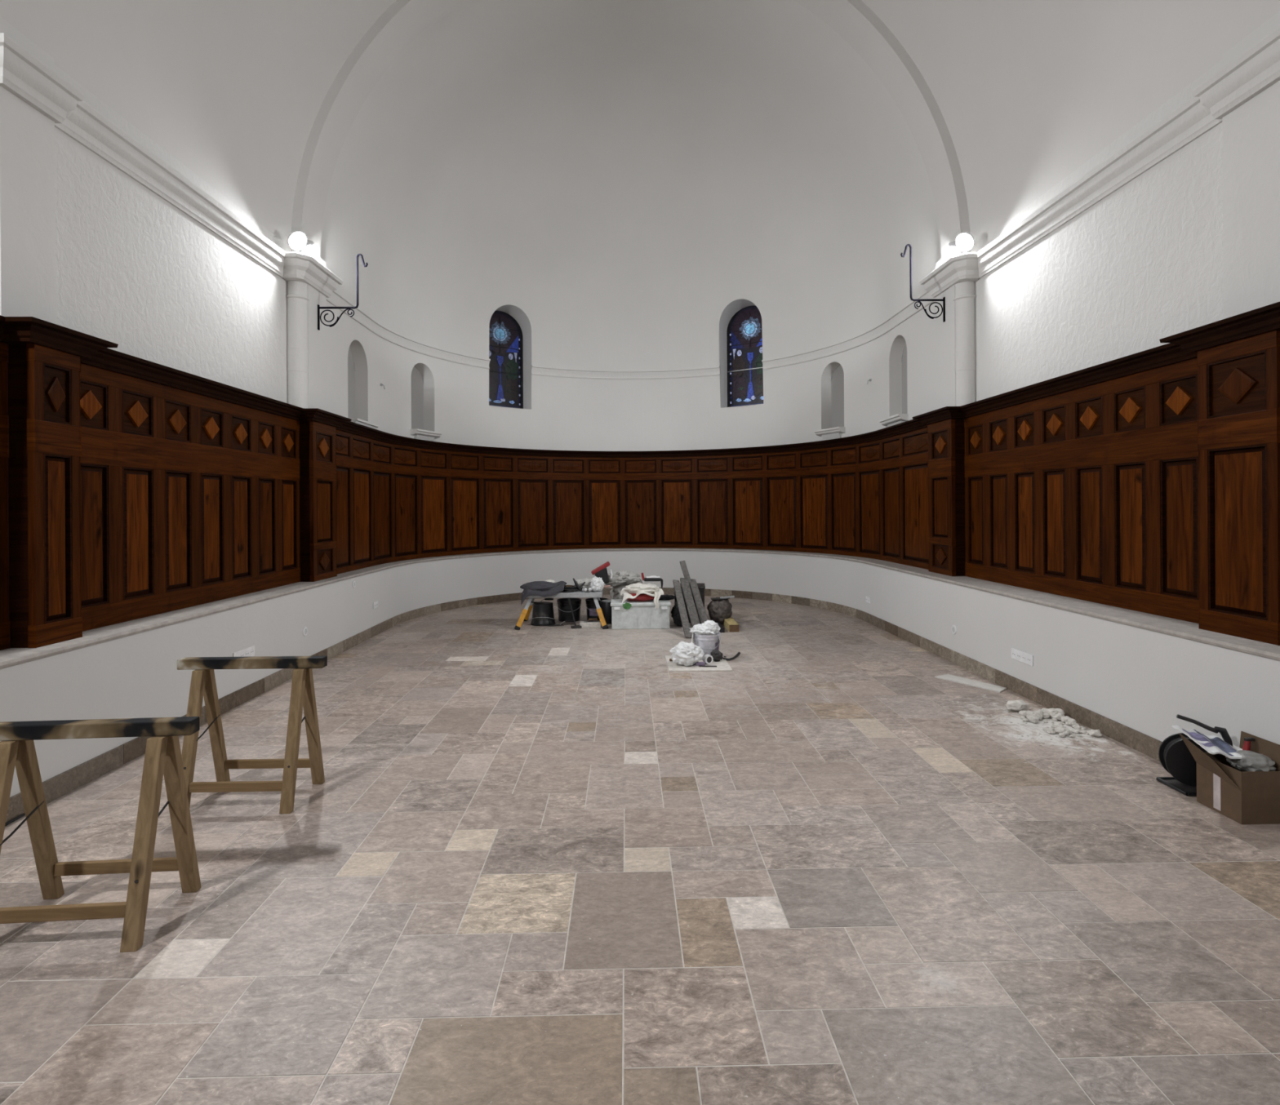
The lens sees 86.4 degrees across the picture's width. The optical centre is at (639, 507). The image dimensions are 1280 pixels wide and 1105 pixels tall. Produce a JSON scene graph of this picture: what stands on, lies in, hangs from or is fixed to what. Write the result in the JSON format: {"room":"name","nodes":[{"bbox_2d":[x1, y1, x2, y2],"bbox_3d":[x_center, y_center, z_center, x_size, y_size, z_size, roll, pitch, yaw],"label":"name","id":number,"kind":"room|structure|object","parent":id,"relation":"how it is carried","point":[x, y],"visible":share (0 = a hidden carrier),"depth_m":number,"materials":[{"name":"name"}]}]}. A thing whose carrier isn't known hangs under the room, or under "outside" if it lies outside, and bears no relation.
{"room":"church","nodes":[
{"label":"church","id":0,"kind":"room"},
{"bbox_2d":[0,16,327,411],"bbox_3d":[-3.508,-0.920,2.019,0.520,3.410,10.580,0,0,-1],"label":"wall","id":1,"kind":"structure","parent":0,"point":[86,247],"depth_m":4.65,"materials":[{"name":"white paint"}]},
{"bbox_2d":[0,315,12,650],"bbox_3d":[-3.345,-0.112,1.808,0.166,1.758,3.767,0,0,-1],"label":"wood panelling","id":2,"kind":"object","parent":1,"relation":"attached to","point":[5,642],"visible":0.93,"depth_m":3.67,"materials":[{"name":"brown wood"}]},
{"bbox_2d":[3,316,118,648],"bbox_3d":[-3.305,-0.113,3.848,0.281,1.758,0.602,0,0,-1],"label":"wood panelling","id":3,"kind":"structure","parent":1,"relation":"attached to","point":[44,362],"depth_m":3.75,"materials":[{"name":"brown wood"}]},
{"bbox_2d":[0,32,284,279],"bbox_3d":[-3.359,-2.366,1.732,0.164,0.220,10.000,0,0,-1],"label":"trim","id":4,"kind":"structure","parent":1,"relation":"attached to","point":[23,74],"depth_m":4.46,"materials":[{"name":"paint"}]},
{"bbox_2d":[80,348,303,631],"bbox_3d":[-3.421,-0.112,5.482,0.166,1.758,2.998,0,0,-1],"label":"wood panelling","id":5,"kind":"object","parent":1,"relation":"attached to","point":[190,482],"visible":0.8,"depth_m":5.09,"materials":[{"name":"brown wood"}]},
{"bbox_2d":[286,280,310,408],"bbox_3d":[-3.457,-1.629,6.886,0.228,1.273,0.228,0,0,26],"label":"column","id":6,"kind":"structure","parent":1,"relation":"attached to","point":[297,291],"depth_m":6.80,"materials":[{"name":"paint"}]},
{"bbox_2d":[298,408,351,582],"bbox_3d":[-3.375,-0.112,7.257,0.281,1.758,0.842,0,0,-1],"label":"wood panelling","id":7,"kind":"structure","parent":1,"relation":"attached to","point":[317,427],"depth_m":7.08,"materials":[{"name":"brown wood"}]},
{"bbox_2d":[317,253,368,330],"bbox_3d":[-3.100,-2.251,7.118,0.521,0.795,0.030,0,0,-1],"label":"iron bracket","id":8,"kind":"object","parent":1,"relation":"attached to","point":[319,315],"visible":1,"depth_m":7.11,"materials":[{"name":"metal"}]},
{"bbox_2d":[0,568,391,797],"bbox_3d":[-3.352,1.184,2.842,0.420,0.780,12.220,0,0,-1],"label":"wall","id":9,"kind":"structure","parent":0,"point":[137,675],"depth_m":4.55,"materials":[{"name":"paint"}]},
{"bbox_2d":[0,565,392,668],"bbox_3d":[-3.335,0.779,2.842,0.418,0.030,12.220,0,0,-1],"label":"trim","id":10,"kind":"structure","parent":9,"relation":"on","point":[11,656],"depth_m":4.62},
{"bbox_2d":[5,617,392,822],"bbox_3d":[-3.133,1.512,2.846,0.014,0.121,12.218,0,0,-1],"label":"baseboard","id":11,"kind":"structure","parent":9,"relation":"attached to","point":[71,780],"depth_m":4.23,"materials":[{"name":"stone"}]},
{"bbox_2d":[232,645,254,657],"bbox_3d":[-3.190,1.185,5.481,0.012,0.087,0.305,0,0,-1],"label":"wall socket","id":12,"kind":"object","parent":9,"relation":"attached to","point":[250,651],"visible":0.73,"depth_m":5.51,"materials":[{"name":"white plastic"}]},
{"bbox_2d":[391,551,868,617],"bbox_3d":[-0.149,1.164,10.807,7.150,0.780,3.575,0,0,-1],"label":"wall","id":13,"kind":"structure","parent":0,"point":[414,586],"depth_m":11.18,"materials":[{"name":"paint"}]},
{"bbox_2d":[391,587,867,626],"bbox_3d":[-0.143,1.493,10.597,6.310,0.121,3.154,0,0,-1],"label":"baseboard","id":14,"kind":"structure","parent":13,"relation":"attached to","point":[848,611],"depth_m":10.76,"materials":[{"name":"stone"}]},
{"bbox_2d":[377,547,886,567],"bbox_3d":[-0.152,0.759,10.797,7.110,0.030,3.555,0,0,-1],"label":"trim","id":15,"kind":"structure","parent":13,"relation":"attached to","point":[864,560],"depth_m":11.14,"materials":[{"name":"paint"}]},
{"bbox_2d":[335,0,925,299],"bbox_3d":[-0.132,-4.916,9.830,6.519,2.340,4.899,0,0,-1],"label":"ceiling","id":16,"kind":"structure","parent":0,"point":[618,149],"depth_m":9.68,"materials":[{"name":"white paint"}]},
{"bbox_2d":[291,0,969,258],"bbox_3d":[-0.076,-4.597,7.181,7.800,3.900,0.440,0,0,-1],"label":"arch","id":17,"kind":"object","parent":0,"point":[403,21],"depth_m":7.11,"materials":[{"name":"paint"}]},
{"bbox_2d":[320,166,941,451],"bbox_3d":[-0.113,-1.491,9.920,7.220,4.510,5.080,0,0,-1],"label":"wall","id":18,"kind":"structure","parent":0,"point":[413,295],"depth_m":10.89,"materials":[{"name":"white paint"}]},
{"bbox_2d":[281,251,342,297],"bbox_3d":[-3.400,-2.366,7.017,0.339,0.220,0.848,0,0,-1],"label":"trim","id":19,"kind":"structure","parent":18,"relation":"attached to","point":[298,266],"depth_m":6.79,"materials":[{"name":"paint"}]},
{"bbox_2d":[287,231,314,253],"bbox_3d":[-3.343,-2.579,6.728,0.179,0.206,0.346,0,0,-1],"label":"globe lamp","id":20,"kind":"object","parent":19,"relation":"on","point":[297,241],"visible":0.89,"depth_m":6.65,"materials":[{"name":"glass"}]},
{"bbox_2d":[348,417,378,429],"bbox_3d":[-3.509,-0.967,8.531,0.225,0.204,0.700,0,0,-1],"label":"trim","id":21,"kind":"structure","parent":18,"relation":"attached to","point":[357,420],"depth_m":8.43,"materials":[{"name":"paint"}]},
{"bbox_2d":[326,289,490,368],"bbox_3d":[-3.257,-2.399,9.451,0.575,0.164,4.234,0,0,13],"label":"trim","id":22,"kind":"structure","parent":18,"relation":"attached to","point":[336,299],"depth_m":9.79,"materials":[{"name":"paint"}]},
{"bbox_2d":[409,428,442,441],"bbox_3d":[-3.265,-1.049,10.298,0.237,0.204,0.603,0,0,22],"label":"trim","id":23,"kind":"structure","parent":18,"relation":"attached to","point":[420,434],"depth_m":10.23,"materials":[{"name":"paint"}]},
{"bbox_2d":[488,311,523,408],"bbox_3d":[-2.462,-2.582,11.997,0.910,1.830,0.023,0,0,-38],"label":"window","id":24,"kind":"structure","parent":18,"relation":"in","point":[505,334],"depth_m":12.07,"materials":[{"name":"blue glass"}]},
{"bbox_2d":[530,364,720,379],"bbox_3d":[-0.251,-2.417,12.229,3.353,0.164,0.494,0,0,-3],"label":"trim","id":25,"kind":"structure","parent":18,"relation":"attached to","point":[535,370],"depth_m":12.33,"materials":[{"name":"paint"}]},
{"bbox_2d":[335,419,928,574],"bbox_3d":[-0.106,-0.132,10.030,6.880,1.758,4.860,0,0,-1],"label":"wood panelling","id":26,"kind":"object","parent":18,"relation":"attached to","point":[399,498],"visible":0.94,"depth_m":11.09,"materials":[{"name":"brown wood"}]},
{"bbox_2d":[726,306,763,407],"bbox_3d":[1.971,-2.684,12.197,0.920,1.920,0.037,0,0,33],"label":"window","id":27,"kind":"structure","parent":18,"relation":"in","point":[744,332],"depth_m":12.25,"materials":[{"name":"blue glass"}]},
{"bbox_2d":[813,426,845,440],"bbox_3d":[2.971,-1.107,10.545,0.236,0.204,0.582,0,0,-26],"label":"trim","id":28,"kind":"structure","parent":18,"relation":"attached to","point":[833,433],"depth_m":10.49,"materials":[{"name":"paint"}]},
{"bbox_2d":[761,289,936,369],"bbox_3d":[2.997,-2.438,9.649,0.627,0.164,4.380,0,0,-17],"label":"trim","id":29,"kind":"structure","parent":18,"relation":"attached to","point":[907,311],"depth_m":10.01,"materials":[{"name":"paint"}]},
{"bbox_2d":[879,413,908,426],"bbox_3d":[3.340,-1.070,8.853,0.226,0.204,0.643,0,0,-1],"label":"trim","id":30,"kind":"structure","parent":18,"relation":"attached to","point":[897,419],"depth_m":8.73,"materials":[{"name":"paint"}]},
{"bbox_2d":[919,252,979,297],"bbox_3d":[3.280,-2.407,7.154,0.339,0.220,0.848,0,0,-1],"label":"trim","id":31,"kind":"structure","parent":18,"relation":"attached to","point":[963,267],"depth_m":6.93,"materials":[{"name":"paint"}]},
{"bbox_2d":[948,231,974,253],"bbox_3d":[3.232,-2.620,6.863,0.179,0.206,0.346,0,0,-1],"label":"globe lamp","id":32,"kind":"object","parent":31,"relation":"on","point":[964,242],"visible":0.85,"depth_m":6.79,"materials":[{"name":"glass"}]},
{"bbox_2d":[866,561,1279,660],"bbox_3d":[3.355,0.737,2.979,0.418,0.030,12.220,0,0,-1],"label":"trim","id":33,"kind":"structure","parent":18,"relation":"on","point":[1177,628],"depth_m":4.68,"materials":[{"name":"paint"}]},
{"bbox_2d":[0,594,1279,1104],"bbox_3d":[0.010,1.554,4.851,7.600,0.004,16.100,0,0,-1],"label":"floor","id":34,"kind":"structure","parent":0,"point":[531,864],"depth_m":2.68,"materials":[{"name":"stone"}]},
{"bbox_2d":[4,813,25,826],"bbox_3d":[-3.125,1.563,3.227,0.019,0.017,0.480,0,0,-1],"label":"cable","id":35,"kind":"object","parent":34,"relation":"on","point":[24,814],"visible":0.72,"depth_m":3.41,"materials":[{"name":"black rubber"}]},
{"bbox_2d":[0,716,200,952],"bbox_3d":[-2.081,1.188,2.578,0.770,0.756,0.407,0,0,-4],"label":"sawhorse","id":36,"kind":"object","parent":34,"relation":"on","point":[162,757],"visible":1,"depth_m":2.56,"materials":[{"name":"wood"}]},
{"bbox_2d":[177,656,327,813],"bbox_3d":[-2.083,1.188,3.673,0.770,0.756,0.407,0,0,-1],"label":"sawhorse","id":37,"kind":"object","parent":34,"relation":"on","point":[203,684],"visible":0.94,"depth_m":3.64,"materials":[{"name":"wood"}]},
{"bbox_2d":[529,601,555,626],"bbox_3d":[-1.293,1.417,9.090,0.352,0.281,0.341,0,0,-1],"label":"bucket","id":38,"kind":"object","parent":34,"relation":"on","point":[543,615],"visible":1,"depth_m":8.97,"materials":[{"name":"black plastic"}]},
{"bbox_2d":[530,598,553,603],"bbox_3d":[-1.326,1.238,9.079,0.365,0.064,0.110,0,0,13],"label":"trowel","id":39,"kind":"object","parent":38,"relation":"on","point":[547,599],"visible":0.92,"depth_m":9.05,"materials":[{"name":"metal"}]},
{"bbox_2d":[547,619,573,626],"bbox_3d":[-1.052,1.524,8.995,0.365,0.064,0.110,0,0,-19],"label":"trowel","id":40,"kind":"object","parent":34,"relation":"on","point":[568,620],"visible":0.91,"depth_m":9.01,"materials":[{"name":"metal"}]},
{"bbox_2d":[514,585,608,630],"bbox_3d":[-1.012,1.306,9.037,1.201,0.545,0.737,0,0,-1],"label":"work platform","id":41,"kind":"object","parent":34,"relation":"on","point":[524,616],"depth_m":8.84,"materials":[{"name":"metal"}]},
{"bbox_2d":[520,581,566,605],"bbox_3d":[-1.286,1.126,9.013,0.596,0.298,0.445,0,0,-1],"label":"jacket","id":42,"kind":"object","parent":41,"relation":"on","point":[542,588],"visible":1,"depth_m":8.83,"materials":[{"name":"grey fabric"}]},
{"bbox_2d":[573,577,585,590],"bbox_3d":[-0.802,1.014,8.972,0.168,0.167,0.053,0,0,-1],"label":"pruning shears","id":43,"kind":"object","parent":41,"relation":"on","point":[576,584],"visible":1,"depth_m":8.95,"materials":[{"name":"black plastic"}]},
{"bbox_2d":[573,577,592,590],"bbox_3d":[-0.690,1.021,9.129,0.405,0.167,0.243,0,0,-1],"label":"plastic bag","id":44,"kind":"object","parent":41,"relation":"on","point":[587,584],"visible":0.52,"depth_m":9.04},
{"bbox_2d":[590,576,604,591],"bbox_3d":[-0.561,1.005,8.971,0.188,0.198,0.153,0,0,-1],"label":"wrap","id":45,"kind":"object","parent":41,"relation":"on","point":[597,584],"visible":0.99,"depth_m":8.93,"materials":[{"name":"white plastic"}]},
{"bbox_2d":[591,561,612,588],"bbox_3d":[-0.510,0.901,9.107,0.285,0.340,0.208,0,0,-1],"label":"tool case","id":46,"kind":"object","parent":41,"relation":"on","point":[601,571],"visible":0.87,"depth_m":9.09,"materials":[{"name":"red plastic"}]},
{"bbox_2d":[556,598,582,622],"bbox_3d":[-0.974,1.414,9.380,0.346,0.290,0.343,0,0,-1],"label":"bucket","id":47,"kind":"object","parent":34,"relation":"on","point":[563,606],"visible":0.84,"depth_m":9.26,"materials":[{"name":"black plastic"}]},
{"bbox_2d":[568,598,582,628],"bbox_3d":[-0.845,1.370,8.814,0.148,0.374,0.135,0,0,-21],"label":"float","id":48,"kind":"object","parent":34,"relation":"on","point":[575,626],"visible":1,"depth_m":8.80,"materials":[{"name":"black plastic"}]},
{"bbox_2d":[579,621,600,628],"bbox_3d":[-0.642,1.522,8.848,0.270,0.070,0.120,0,0,-3],"label":"stone block","id":49,"kind":"object","parent":34,"relation":"on","point":[593,624],"visible":0.79,"depth_m":8.79,"materials":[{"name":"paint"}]},
{"bbox_2d":[585,597,608,621],"bbox_3d":[-0.594,1.412,9.388,0.322,0.290,0.319,0,0,-1],"label":"bucket","id":50,"kind":"object","parent":34,"relation":"on","point":[591,608],"visible":0.48,"depth_m":9.27,"materials":[{"name":"black plastic"}]},
{"bbox_2d":[600,600,611,624],"bbox_3d":[-0.429,1.403,9.173,0.210,0.305,0.210,0,0,-1],"label":"bucket","id":51,"kind":"object","parent":34,"relation":"on","point":[605,605],"visible":0.55,"depth_m":9.07,"materials":[{"name":"black plastic"}]},
{"bbox_2d":[610,599,671,629],"bbox_3d":[0.007,1.380,8.856,0.770,0.346,0.411,0,0,-1],"label":"crate","id":52,"kind":"object","parent":34,"relation":"on","point":[628,615],"visible":0.97,"depth_m":8.68,"materials":[{"name":"grey plastic"}]},
{"bbox_2d":[604,570,642,599],"bbox_3d":[-0.209,1.207,9.470,0.504,0.688,0.633,0,0,24],"label":"sack","id":53,"kind":"object","parent":52,"relation":"on","point":[620,580],"visible":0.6,"depth_m":9.30,"materials":[{"name":"fabric"}]},
{"bbox_2d":[626,593,654,601],"bbox_3d":[0.003,1.161,8.839,0.432,0.110,0.249,0,0,-1],"label":"bag","id":54,"kind":"object","parent":52,"relation":"on","point":[642,597],"visible":0.74,"depth_m":8.75,"materials":[{"name":"fabric"}]},
{"bbox_2d":[620,582,663,608],"bbox_3d":[0.025,1.138,8.860,0.560,0.299,0.445,0,0,-1],"label":"sheet","id":55,"kind":"object","parent":52,"relation":"on","point":[651,589],"visible":0.98,"depth_m":8.78,"materials":[{"name":"beige fabric"}]},
{"bbox_2d":[641,573,662,587],"bbox_3d":[0.160,0.962,8.985,0.287,0.201,0.096,0,0,-1],"label":"electric sander","id":56,"kind":"object","parent":55,"relation":"on","point":[652,578],"visible":1,"depth_m":8.95,"materials":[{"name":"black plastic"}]},
{"bbox_2d":[658,594,675,599],"bbox_3d":[0.323,1.181,8.962,0.302,0.063,0.164,0,0,-1],"label":"glove","id":57,"kind":"object","parent":52,"relation":"on","point":[667,597],"visible":0.69,"depth_m":8.90,"materials":[{"name":"black fabric"}]},
{"bbox_2d":[671,599,690,626],"bbox_3d":[0.544,1.365,8.873,0.279,0.362,0.317,0,0,-1],"label":"black holdall","id":58,"kind":"object","parent":34,"relation":"on","point":[675,613],"visible":0.5,"depth_m":8.79,"materials":[{"name":"fabric"}]},
{"bbox_2d":[672,579,692,638],"bbox_3d":[0.525,1.256,8.532,0.088,0.598,1.022,0,0,-5],"label":"plank","id":59,"kind":"object","parent":34,"relation":"on","point":[685,622],"visible":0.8,"depth_m":8.47,"materials":[{"name":"wood"}]},
{"bbox_2d":[673,583,705,622],"bbox_3d":[0.677,1.304,9.306,0.420,0.490,0.420,0,0,5],"label":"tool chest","id":60,"kind":"object","parent":34,"relation":"on","point":[701,587],"visible":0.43,"depth_m":9.10,"materials":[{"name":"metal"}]},
{"bbox_2d":[680,577,699,627],"bbox_3d":[0.641,1.243,8.635,0.107,0.621,0.868,0,0,-8],"label":"plank","id":61,"kind":"object","parent":34,"relation":"on","point":[691,610],"visible":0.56,"depth_m":8.66,"materials":[{"name":"wood"}]},
{"bbox_2d":[679,560,700,624],"bbox_3d":[0.685,1.128,8.996,0.382,0.836,0.074,0,0,44],"label":"plank","id":62,"kind":"object","parent":34,"relation":"on","point":[682,563],"visible":0.46,"depth_m":9.06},
{"bbox_2d":[665,655,732,671],"bbox_3d":[0.566,1.544,6.753,0.600,0.012,0.660,0,0,-1],"label":"board","id":63,"kind":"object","parent":34,"relation":"on","point":[722,665],"depth_m":6.55,"materials":[{"name":"wood"}]},
{"bbox_2d":[669,641,704,666],"bbox_3d":[0.458,1.425,6.673,0.302,0.219,0.288,0,0,-33],"label":"bag","id":64,"kind":"object","parent":63,"relation":"on","point":[686,654],"visible":1,"depth_m":6.59,"materials":[{"name":"white plastic"}]},
{"bbox_2d":[696,662,716,666],"bbox_3d":[0.642,1.522,6.602,0.200,0.030,0.086,0,0,5],"label":"scraper","id":65,"kind":"object","parent":63,"relation":"on","point":[698,664],"visible":1,"depth_m":6.60,"materials":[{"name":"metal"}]},
{"bbox_2d":[693,631,720,659],"bbox_3d":[0.681,1.409,6.968,0.290,0.255,0.288,0,0,-1],"label":"bucket","id":66,"kind":"object","parent":63,"relation":"on","point":[708,643],"visible":0.6,"depth_m":6.85,"materials":[{"name":"plastic"}]},
{"bbox_2d":[689,620,720,643],"bbox_3d":[0.663,1.291,6.966,0.325,0.276,0.308,0,0,-1],"label":"plastic sheet","id":67,"kind":"object","parent":66,"relation":"in","point":[708,627],"visible":0.95,"depth_m":6.88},
{"bbox_2d":[702,654,713,664],"bbox_3d":[0.667,1.491,6.685,0.090,0.090,0.044,0,0,-30],"label":"tape roll","id":68,"kind":"object","parent":63,"relation":"on","point":[708,659],"visible":0.99,"depth_m":6.67,"materials":[{"name":"white plastic"}]},
{"bbox_2d":[710,649,723,661],"bbox_3d":[0.765,1.478,6.819,0.128,0.109,0.126,0,0,-1],"label":"sponge","id":69,"kind":"object","parent":63,"relation":"on","point":[717,655],"visible":0.91,"depth_m":6.78,"materials":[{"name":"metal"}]},
{"bbox_2d":[689,578,707,623],"bbox_3d":[0.758,1.252,8.757,0.102,0.597,0.714,0,0,-11],"label":"plank","id":70,"kind":"object","parent":34,"relation":"on","point":[699,605],"visible":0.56,"depth_m":8.77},
{"bbox_2d":[712,620,724,632],"bbox_3d":[0.997,1.517,8.672,0.070,0.060,0.550,0,0,-2],"label":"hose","id":71,"kind":"object","parent":34,"relation":"on","point":[722,628],"visible":0.46,"depth_m":8.45,"materials":[{"name":"plastic"}]},
{"bbox_2d":[706,596,732,624],"bbox_3d":[1.062,1.373,9.075,0.325,0.339,0.490,0,0,-1],"label":"sack","id":72,"kind":"object","parent":34,"relation":"on","point":[719,611],"visible":0.86,"depth_m":8.91,"materials":[{"name":"fabric"}]},
{"bbox_2d":[711,595,734,599],"bbox_3d":[1.089,1.196,9.050,0.326,0.040,0.157,0,0,-6],"label":"metal offcut","id":73,"kind":"object","parent":72,"relation":"on","point":[728,597],"visible":1,"depth_m":9.04,"materials":[{"name":"metal"}]},
{"bbox_2d":[723,616,738,631],"bbox_3d":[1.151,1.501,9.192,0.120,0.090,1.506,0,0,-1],"label":"wood block","id":74,"kind":"object","parent":34,"relation":"on","point":[730,624],"visible":0.54,"depth_m":8.51,"materials":[{"name":"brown wood"}]},
{"bbox_2d":[722,652,740,660],"bbox_3d":[0.948,1.527,6.975,0.267,0.043,0.169,0,0,-23],"label":"hose","id":75,"kind":"object","parent":34,"relation":"on","point":[738,654],"visible":0.78,"depth_m":6.92,"materials":[{"name":"black plastic"}]},
{"bbox_2d":[934,674,1007,693],"bbox_3d":[2.890,1.529,5.936,0.178,0.012,0.605,0,0,-32],"label":"strip","id":76,"kind":"object","parent":34,"relation":"on","point":[949,677],"visible":1,"depth_m":5.92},
{"bbox_2d":[1005,700,1030,711],"bbox_3d":[2.847,1.493,5.141,0.146,0.077,0.131,0,0,-34],"label":"lump","id":77,"kind":"object","parent":34,"relation":"on","point":[1015,705],"visible":0.96,"depth_m":5.11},
{"bbox_2d":[1027,715,1039,723],"bbox_3d":[2.811,1.512,4.870,0.069,0.039,0.090,0,0,20],"label":"chip","id":78,"kind":"object","parent":34,"relation":"on","point":[1033,719],"visible":1,"depth_m":4.85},
{"bbox_2d":[982,711,1115,747],"bbox_3d":[2.787,1.533,4.732,0.586,0.006,0.755,0,0,-1],"label":"crumbs","id":79,"kind":"object","parent":34,"relation":"on","point":[1077,740],"visible":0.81,"depth_m":4.58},
{"bbox_2d":[1044,728,1055,733],"bbox_3d":[2.787,1.519,4.634,0.053,0.026,0.072,0,0,-19],"label":"chip","id":80,"kind":"object","parent":34,"relation":"on","point":[1050,731],"visible":1,"depth_m":4.62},
{"bbox_2d":[1046,708,1064,716],"bbox_3d":[3.023,1.499,4.964,0.126,0.064,0.096,0,0,-1],"label":"lump","id":81,"kind":"object","parent":34,"relation":"on","point":[1051,712],"visible":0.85,"depth_m":4.94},
{"bbox_2d":[1051,712,1065,719],"bbox_3d":[3.023,1.506,4.922,0.092,0.046,0.086,0,0,35],"label":"chip","id":82,"kind":"object","parent":34,"relation":"on","point":[1058,716],"visible":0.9,"depth_m":4.89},
{"bbox_2d":[1054,727,1067,733],"bbox_3d":[2.860,1.513,4.621,0.087,0.037,0.067,0,0,32],"label":"chip","id":83,"kind":"object","parent":34,"relation":"on","point":[1058,730],"visible":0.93,"depth_m":4.61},
{"bbox_2d":[1067,718,1076,725],"bbox_3d":[3.038,1.510,4.794,0.063,0.039,0.085,0,0,36],"label":"chip","id":84,"kind":"object","parent":34,"relation":"on","point":[1069,720],"visible":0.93,"depth_m":4.78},
{"bbox_2d":[1086,729,1102,737],"bbox_3d":[3.050,1.509,4.572,0.074,0.040,0.101,0,0,3],"label":"chip","id":85,"kind":"object","parent":34,"relation":"on","point":[1091,732],"visible":1,"depth_m":4.55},
{"bbox_2d":[1155,733,1208,795],"bbox_3d":[3.003,1.390,3.722,0.276,0.287,0.222,0,0,-1],"label":"cable reel","id":86,"kind":"object","parent":34,"relation":"on","point":[1175,757],"visible":0.47,"depth_m":3.70,"materials":[{"name":"black plastic"}]},
{"bbox_2d":[1179,731,1279,824],"bbox_3d":[2.987,1.352,3.437,0.317,0.365,0.280,0,0,-1],"label":"cardboard box","id":87,"kind":"object","parent":34,"relation":"on","point":[1248,797],"visible":0.91,"depth_m":3.35,"materials":[{"name":"cardboard"}]},
{"bbox_2d":[1176,714,1232,746],"bbox_3d":[2.977,1.194,3.596,0.238,0.176,0.036,0,0,26],"label":"gun","id":88,"kind":"object","parent":87,"relation":"in","point":[1224,733],"visible":0.86,"depth_m":3.57,"materials":[{"name":"metal"}]},
{"bbox_2d":[1172,725,1242,759],"bbox_3d":[2.952,1.216,3.481,0.300,0.138,0.260,0,0,-1],"label":"packet","id":89,"kind":"object","parent":87,"relation":"in","point":[1213,744],"visible":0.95,"depth_m":3.48,"materials":[{"name":"white plastic"}]},
{"bbox_2d":[1182,728,1236,755],"bbox_3d":[2.931,1.206,3.485,0.210,0.100,0.229,0,0,-1],"label":"print","id":90,"kind":"object","parent":89,"relation":"attached to","point":[1214,744],"depth_m":3.48},
{"bbox_2d":[1242,737,1254,751],"bbox_3d":[3.110,1.239,3.484,0.053,0.121,0.029,0,0,-1],"label":"tool","id":91,"kind":"object","parent":87,"relation":"in","point":[1246,745],"visible":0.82,"depth_m":3.48,"materials":[{"name":"plastic"}]},
{"bbox_2d":[1225,750,1275,772],"bbox_3d":[3.043,1.269,3.395,0.196,0.100,0.185,0,0,-1],"label":"clear bag","id":92,"kind":"object","parent":87,"relation":"in","point":[1251,761],"visible":0.81,"depth_m":3.35,"materials":[{"name":"plastic"}]},
{"bbox_2d":[0,0,1279,245],"bbox_3d":[0.034,-4.382,1.882,6.940,3.470,10.160,0,0,-1],"label":"ceiling","id":93,"kind":"structure","parent":0,"point":[1026,93],"depth_m":5.57,"materials":[{"name":"paint"}]},
{"bbox_2d":[867,564,1279,747],"bbox_3d":[3.377,1.142,2.980,0.420,0.780,12.220,0,0,-1],"label":"wall","id":94,"kind":"structure","parent":0,"point":[1139,679],"depth_m":4.64,"materials":[{"name":"paint"}]},
{"bbox_2d":[867,613,1162,761],"bbox_3d":[3.162,1.473,2.975,0.013,0.121,12.218,0,0,-1],"label":"baseboard","id":95,"kind":"structure","parent":94,"relation":"attached to","point":[1149,746],"depth_m":5.33,"materials":[{"name":"stone"}]},
{"bbox_2d":[1011,648,1033,666],"bbox_3d":[3.108,1.219,5.550,0.012,0.086,0.300,0,0,-1],"label":"wall socket","id":96,"kind":"object","parent":94,"relation":"attached to","point":[1023,657],"visible":1,"depth_m":5.54,"materials":[{"name":"white plastic"}]},
{"bbox_2d":[935,11,1279,408],"bbox_3d":[3.611,-0.964,2.165,0.520,3.410,10.580,0,0,-1],"label":"wall","id":97,"kind":"structure","parent":0,"point":[1192,241],"depth_m":4.69,"materials":[{"name":"white paint"}]},
{"bbox_2d":[900,244,945,322],"bbox_3d":[3.002,-2.383,7.243,0.471,0.825,0.030,0,0,-1],"label":"iron bracket","id":98,"kind":"object","parent":97,"relation":"attached to","point":[918,300],"visible":1,"depth_m":7.24,"materials":[{"name":"metal"}]},
{"bbox_2d":[911,406,965,576],"bbox_3d":[3.273,-0.153,7.394,0.281,1.758,0.842,0,0,-1],"label":"wood panelling","id":99,"kind":"structure","parent":97,"relation":"attached to","point":[945,425],"depth_m":7.23,"materials":[{"name":"brown wood"}]},
{"bbox_2d":[952,280,975,406],"bbox_3d":[3.351,-1.671,7.025,0.228,1.273,0.228,0,0,26],"label":"column","id":100,"kind":"structure","parent":97,"relation":"attached to","point":[965,350],"depth_m":6.94,"materials":[{"name":"paint"}]},
{"bbox_2d":[960,342,1199,623],"bbox_3d":[3.393,-0.154,5.577,0.166,1.758,3.088,0,0,-1],"label":"wood panelling","id":101,"kind":"object","parent":97,"relation":"attached to","point":[1082,484],"visible":0.84,"depth_m":5.13,"materials":[{"name":"brown wood"}]},
{"bbox_2d":[977,26,1279,279],"bbox_3d":[3.455,-2.409,1.871,0.164,0.220,10.000,0,0,-1],"label":"trim","id":102,"kind":"structure","parent":97,"relation":"attached to","point":[1257,68],"depth_m":4.51,"materials":[{"name":"paint"}]},
{"bbox_2d":[1159,302,1279,645],"bbox_3d":[3.346,-0.154,3.804,0.281,1.758,0.782,0,0,-1],"label":"wood panelling","id":103,"kind":"structure","parent":97,"relation":"attached to","point":[1238,356],"depth_m":3.79,"materials":[{"name":"brown wood"}]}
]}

